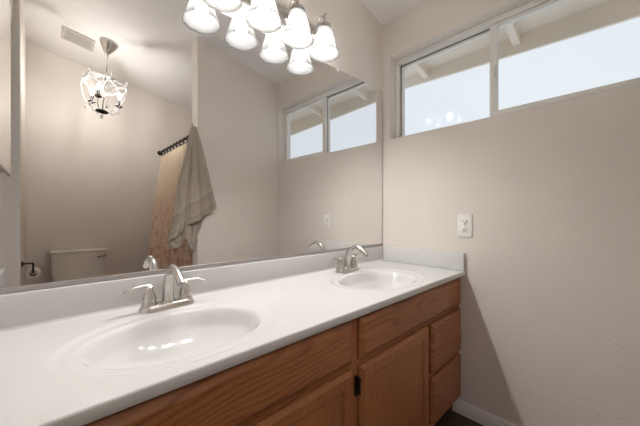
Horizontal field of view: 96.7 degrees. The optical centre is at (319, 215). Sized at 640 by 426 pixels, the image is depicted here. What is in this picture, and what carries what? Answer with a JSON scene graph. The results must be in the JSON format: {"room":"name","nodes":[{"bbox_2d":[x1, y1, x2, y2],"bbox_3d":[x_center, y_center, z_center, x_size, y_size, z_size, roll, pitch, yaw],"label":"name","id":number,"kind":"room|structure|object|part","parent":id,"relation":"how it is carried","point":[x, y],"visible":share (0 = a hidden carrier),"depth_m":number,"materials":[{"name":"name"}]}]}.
{"room":"bathroom","nodes":[
{"label":"bathroom","id":0,"kind":"room"},
{"bbox_2d":[5,0,381,293],"bbox_3d":[-0.259,-0.254,1.307,1.697,2.577,0.140,0,0,-44],"label":"wall","id":1,"kind":"structure","parent":0,"point":[357,33],"depth_m":1.63,"materials":[{"name":"paint"}]},
{"bbox_2d":[0,0,382,293],"bbox_3d":[-0.209,-0.305,1.252,1.685,0.995,0.009,0,0,-44],"label":"wall mirror","id":2,"kind":"object","parent":1,"relation":"attached to","point":[138,137],"visible":1,"depth_m":0.95,"materials":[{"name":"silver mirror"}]},
{"bbox_2d":[0,246,383,334],"bbox_3d":[-0.200,0.240,1.245,1.695,0.092,0.029,0,0,-44],"label":"backsplash","id":3,"kind":"structure","parent":1,"relation":"attached to","point":[19,311],"depth_m":0.87,"materials":[{"name":"stone"}]},
{"bbox_2d":[203,0,339,62],"bbox_3d":[-0.172,-0.858,1.178,0.680,0.196,0.166,0,0,-44],"label":"vanity light","id":4,"kind":"object","parent":1,"relation":"attached to","point":[263,16],"visible":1,"depth_m":1.20,"materials":[{"name":"white glass"}]},
{"bbox_3d":[-0.344,-0.828,0.997,0.143,0.136,0.143,0,0,-44],"label":"lamp shade","id":5,"kind":"part","parent":4,"relation":"part of","materials":[{"name":"white glass"}]},
{"bbox_3d":[-0.220,-0.828,1.117,0.143,0.136,0.143,0,0,-44],"label":"lamp shade","id":6,"kind":"part","parent":4,"relation":"part of","materials":[{"name":"white glass"}]},
{"bbox_3d":[-0.220,-0.816,1.117,0.045,0.053,0.046,0,0,-44],"label":"bulb","id":7,"kind":"part","parent":4,"relation":"part of","materials":[{"name":"white glass"}]},
{"bbox_3d":[-0.222,-0.885,1.229,0.680,0.096,0.024,0,0,-44],"label":"plate","id":8,"kind":"part","parent":4,"relation":"part of","materials":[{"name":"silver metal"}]},
{"bbox_3d":[-0.120,-0.910,1.259,0.040,0.091,0.090,0,0,-44],"label":"arm","id":9,"kind":"part","parent":4,"relation":"part of","materials":[{"name":"silver metal"}]},
{"bbox_3d":[-0.097,-0.828,1.234,0.143,0.136,0.143,0,0,-44],"label":"lamp shade","id":10,"kind":"part","parent":4,"relation":"part of","materials":[{"name":"white glass"}]},
{"bbox_3d":[-0.003,-0.910,1.371,0.040,0.091,0.090,0,0,-44],"label":"arm","id":11,"kind":"part","parent":4,"relation":"part of","materials":[{"name":"silver metal"}]},
{"bbox_3d":[0.021,-0.828,1.347,0.143,0.136,0.143,0,0,-44],"label":"lamp shade","id":12,"kind":"part","parent":4,"relation":"part of","materials":[{"name":"white glass"}]},
{"bbox_2d":[360,0,425,24],"bbox_3d":[0.683,-1.401,0.323,1.977,0.394,2.866,0,0,-44],"label":"ceiling","id":13,"kind":"structure","parent":0,"point":[384,11],"depth_m":1.71,"materials":[{"name":"paint"}]},
{"bbox_2d":[434,409,482,425],"bbox_3d":[0.683,1.065,0.323,1.977,0.060,2.866,0,0,-44],"label":"floor","id":14,"kind":"structure","parent":0,"point":[450,418],"depth_m":1.44,"materials":[{"name":"brown wood"}]},
{"bbox_2d":[84,278,460,425],"bbox_3d":[-0.039,0.673,1.077,1.693,0.723,0.489,0,0,-44],"label":"vanity cabinet","id":15,"kind":"object","parent":14,"relation":"on","point":[398,363],"visible":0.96,"depth_m":0.86,"materials":[{"name":"brown wood"}]},
{"bbox_3d":[-0.190,0.394,0.606,0.803,0.133,0.018,0,0,-44],"label":"false drawer","id":16,"kind":"part","parent":15,"relation":"part of","materials":[{"name":"brown wood"}]},
{"bbox_2d":[0,260,465,425],"bbox_3d":[-0.034,0.333,1.072,1.695,0.095,0.509,0,0,-44],"label":"countertop","id":17,"kind":"structure","parent":15,"relation":"on","point":[81,372],"depth_m":0.71,"materials":[{"name":"stone"}]},
{"bbox_2d":[123,264,206,313],"bbox_3d":[-0.469,0.216,0.879,0.178,0.140,0.179,0,0,0],"label":"faucet","id":18,"kind":"object","parent":17,"relation":"on","point":[150,304],"visible":1,"depth_m":0.86,"materials":[{"name":"silver metal"}]},
{"bbox_3d":[-0.530,0.214,0.831,0.018,0.019,0.074,0,0,36],"label":"lever","id":19,"kind":"part","parent":18,"relation":"part of","materials":[{"name":"silver metal"}]},
{"bbox_3d":[-0.512,0.239,0.855,0.043,0.062,0.043,0,0,-44],"label":"handle","id":20,"kind":"part","parent":18,"relation":"part of","materials":[{"name":"silver metal"}]},
{"bbox_3d":[-0.475,0.277,0.890,0.158,0.018,0.054,0,0,-44],"label":"plate","id":21,"kind":"part","parent":18,"relation":"part of","materials":[{"name":"silver metal"}]},
{"bbox_3d":[-0.437,0.208,0.850,0.045,0.125,0.154,0,0,-44],"label":"spout","id":22,"kind":"part","parent":18,"relation":"part of","materials":[{"name":"silver metal"}]},
{"bbox_3d":[-0.438,0.239,0.925,0.043,0.062,0.043,0,0,-44],"label":"handle","id":23,"kind":"part","parent":18,"relation":"part of","materials":[{"name":"silver metal"}]},
{"bbox_3d":[-0.414,0.214,0.942,0.074,0.019,0.018,0,0,-34],"label":"lever","id":24,"kind":"part","parent":18,"relation":"part of","materials":[{"name":"silver metal"}]},
{"bbox_2d":[332,245,368,272],"bbox_3d":[0.147,0.216,1.458,0.178,0.140,0.179,0,0,0],"label":"faucet","id":25,"kind":"object","parent":17,"relation":"on","point":[349,264],"visible":1,"depth_m":1.44,"materials":[{"name":"silver metal"}]},
{"bbox_3d":[0.104,0.239,1.433,0.043,0.062,0.043,0,0,-44],"label":"handle","id":26,"kind":"part","parent":25,"relation":"part of","materials":[{"name":"silver metal"}]},
{"bbox_3d":[0.141,0.277,1.469,0.158,0.018,0.054,0,0,-44],"label":"plate","id":27,"kind":"part","parent":25,"relation":"part of","materials":[{"name":"silver metal"}]},
{"bbox_3d":[0.177,0.239,1.504,0.043,0.062,0.043,0,0,-44],"label":"handle","id":28,"kind":"part","parent":25,"relation":"part of","materials":[{"name":"silver metal"}]},
{"bbox_3d":[0.178,0.208,1.429,0.045,0.125,0.154,0,0,-44],"label":"spout","id":29,"kind":"part","parent":25,"relation":"part of","materials":[{"name":"silver metal"}]},
{"bbox_2d":[383,246,464,270],"bbox_3d":[0.577,0.240,1.645,0.020,0.092,0.488,0,0,-44],"label":"side splash","id":30,"kind":"object","parent":17,"relation":"on","point":[432,258],"visible":1,"depth_m":1.61,"materials":[{"name":"stone"}]},
{"bbox_3d":[-0.071,0.711,0.720,0.473,0.465,0.018,0,0,-44],"label":"door","id":31,"kind":"part","parent":15,"relation":"part of","materials":[{"name":"brown wood"}]},
{"bbox_3d":[-0.071,0.711,0.721,0.379,0.371,0.005,0,0,-44],"label":"panel","id":32,"kind":"part","parent":15,"relation":"part of","materials":[{"name":"brown wood"}]},
{"bbox_3d":[0.111,0.632,0.921,1.693,0.641,0.020,0,0,-44],"label":"frame","id":33,"kind":"part","parent":15,"relation":"part of","materials":[{"name":"brown wood"}]},
{"bbox_3d":[0.297,0.713,1.073,0.473,0.461,0.018,0,0,-44],"label":"door","id":34,"kind":"part","parent":15,"relation":"part of","materials":[{"name":"brown wood"}]},
{"bbox_3d":[0.297,0.713,1.073,0.379,0.367,0.005,0,0,-44],"label":"panel","id":35,"kind":"part","parent":15,"relation":"part of","materials":[{"name":"brown wood"}]},
{"bbox_3d":[0.430,0.396,1.200,0.843,0.133,0.018,0,0,-44],"label":"false drawer","id":36,"kind":"part","parent":15,"relation":"part of","materials":[{"name":"brown wood"}]},
{"bbox_3d":[0.613,0.834,1.375,0.338,0.218,0.018,0,0,-44],"label":"drawer","id":37,"kind":"part","parent":15,"relation":"part of","materials":[{"name":"brown wood"}]},
{"bbox_3d":[0.613,0.594,1.375,0.338,0.219,0.018,0,0,-44],"label":"drawer","id":38,"kind":"part","parent":15,"relation":"part of","materials":[{"name":"brown wood"}]},
{"bbox_2d":[382,0,639,425],"bbox_3d":[1.347,-0.098,0.958,0.140,2.265,2.866,0,0,-44],"label":"wall","id":39,"kind":"structure","parent":0,"point":[549,306],"depth_m":1.27,"materials":[{"name":"paint"}]},
{"bbox_2d":[458,214,471,236],"bbox_3d":[0.749,0.052,1.474,0.009,0.117,0.071,0,0,-44],"label":"wall outlet","id":40,"kind":"object","parent":39,"relation":"attached to","point":[464,220],"visible":1,"depth_m":1.47,"materials":[{"name":"white plastic"}]},
{"bbox_2d":[461,227,467,231],"bbox_3d":[0.747,0.072,1.472,0.003,0.029,0.034,0,0,-44],"label":"receptacle","id":41,"kind":"object","parent":40,"relation":"attached to","point":[463,229],"depth_m":1.47,"materials":[{"name":"white plastic"}]},
{"bbox_2d":[461,219,467,224],"bbox_3d":[0.747,0.033,1.472,0.003,0.029,0.034,0,0,-44],"label":"receptacle","id":42,"kind":"object","parent":40,"relation":"attached to","point":[463,221],"depth_m":1.47,"materials":[{"name":"white plastic"}]},
{"bbox_2d":[453,399,517,425],"bbox_3d":[0.951,1.001,1.260,0.013,0.068,0.742,0,0,-44],"label":"baseboard","id":43,"kind":"structure","parent":39,"relation":"attached to","point":[476,414],"depth_m":1.42,"materials":[{"name":"white paint"}]},
{"bbox_2d":[396,0,639,137],"bbox_3d":[0.889,-0.741,1.472,0.070,0.520,1.095,0,0,-44],"label":"window","id":44,"kind":"structure","parent":39,"relation":"in","point":[491,27],"depth_m":1.45,"materials":[{"name":"plastic"}]},
{"bbox_3d":[1.063,-0.737,1.270,0.022,0.465,0.539,0,0,-44],"label":"sash","id":45,"kind":"part","parent":44,"relation":"part of","materials":[{"name":"plastic"}]},
{"label":"outside","id":46,"kind":"structure","parent":0,"visible":0},
{"bbox_2d":[405,0,609,78],"bbox_3d":[1.375,-1.208,1.391,0.500,0.112,4.800,0,0,-44],"label":"eave","id":47,"kind":"object","parent":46,"point":[567,8],"visible":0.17,"depth_m":1.75,"materials":[{"name":"paint"}]},
{"bbox_2d":[412,62,428,78],"bbox_3d":[0.676,-1.169,2.106,0.480,0.150,0.040,0,0,-44],"label":"rafter","id":48,"kind":"object","parent":47,"relation":"attached to","point":[420,68],"visible":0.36,"depth_m":2.21,"materials":[{"name":"paint"}]},
{"bbox_2d":[504,22,520,46],"bbox_3d":[1.095,-1.169,1.669,0.480,0.150,0.040,0,0,-44],"label":"rafter","id":49,"kind":"object","parent":47,"relation":"attached to","point":[512,30],"visible":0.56,"depth_m":1.76,"materials":[{"name":"paint"}]},
{"bbox_2d":[405,0,639,88],"bbox_3d":[1.549,-1.042,1.557,0.020,0.229,4.800,0,0,-44],"label":"fascia","id":50,"kind":"object","parent":47,"relation":"attached to","point":[612,12],"visible":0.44,"depth_m":1.71,"materials":[{"name":"paint"}]}
]}

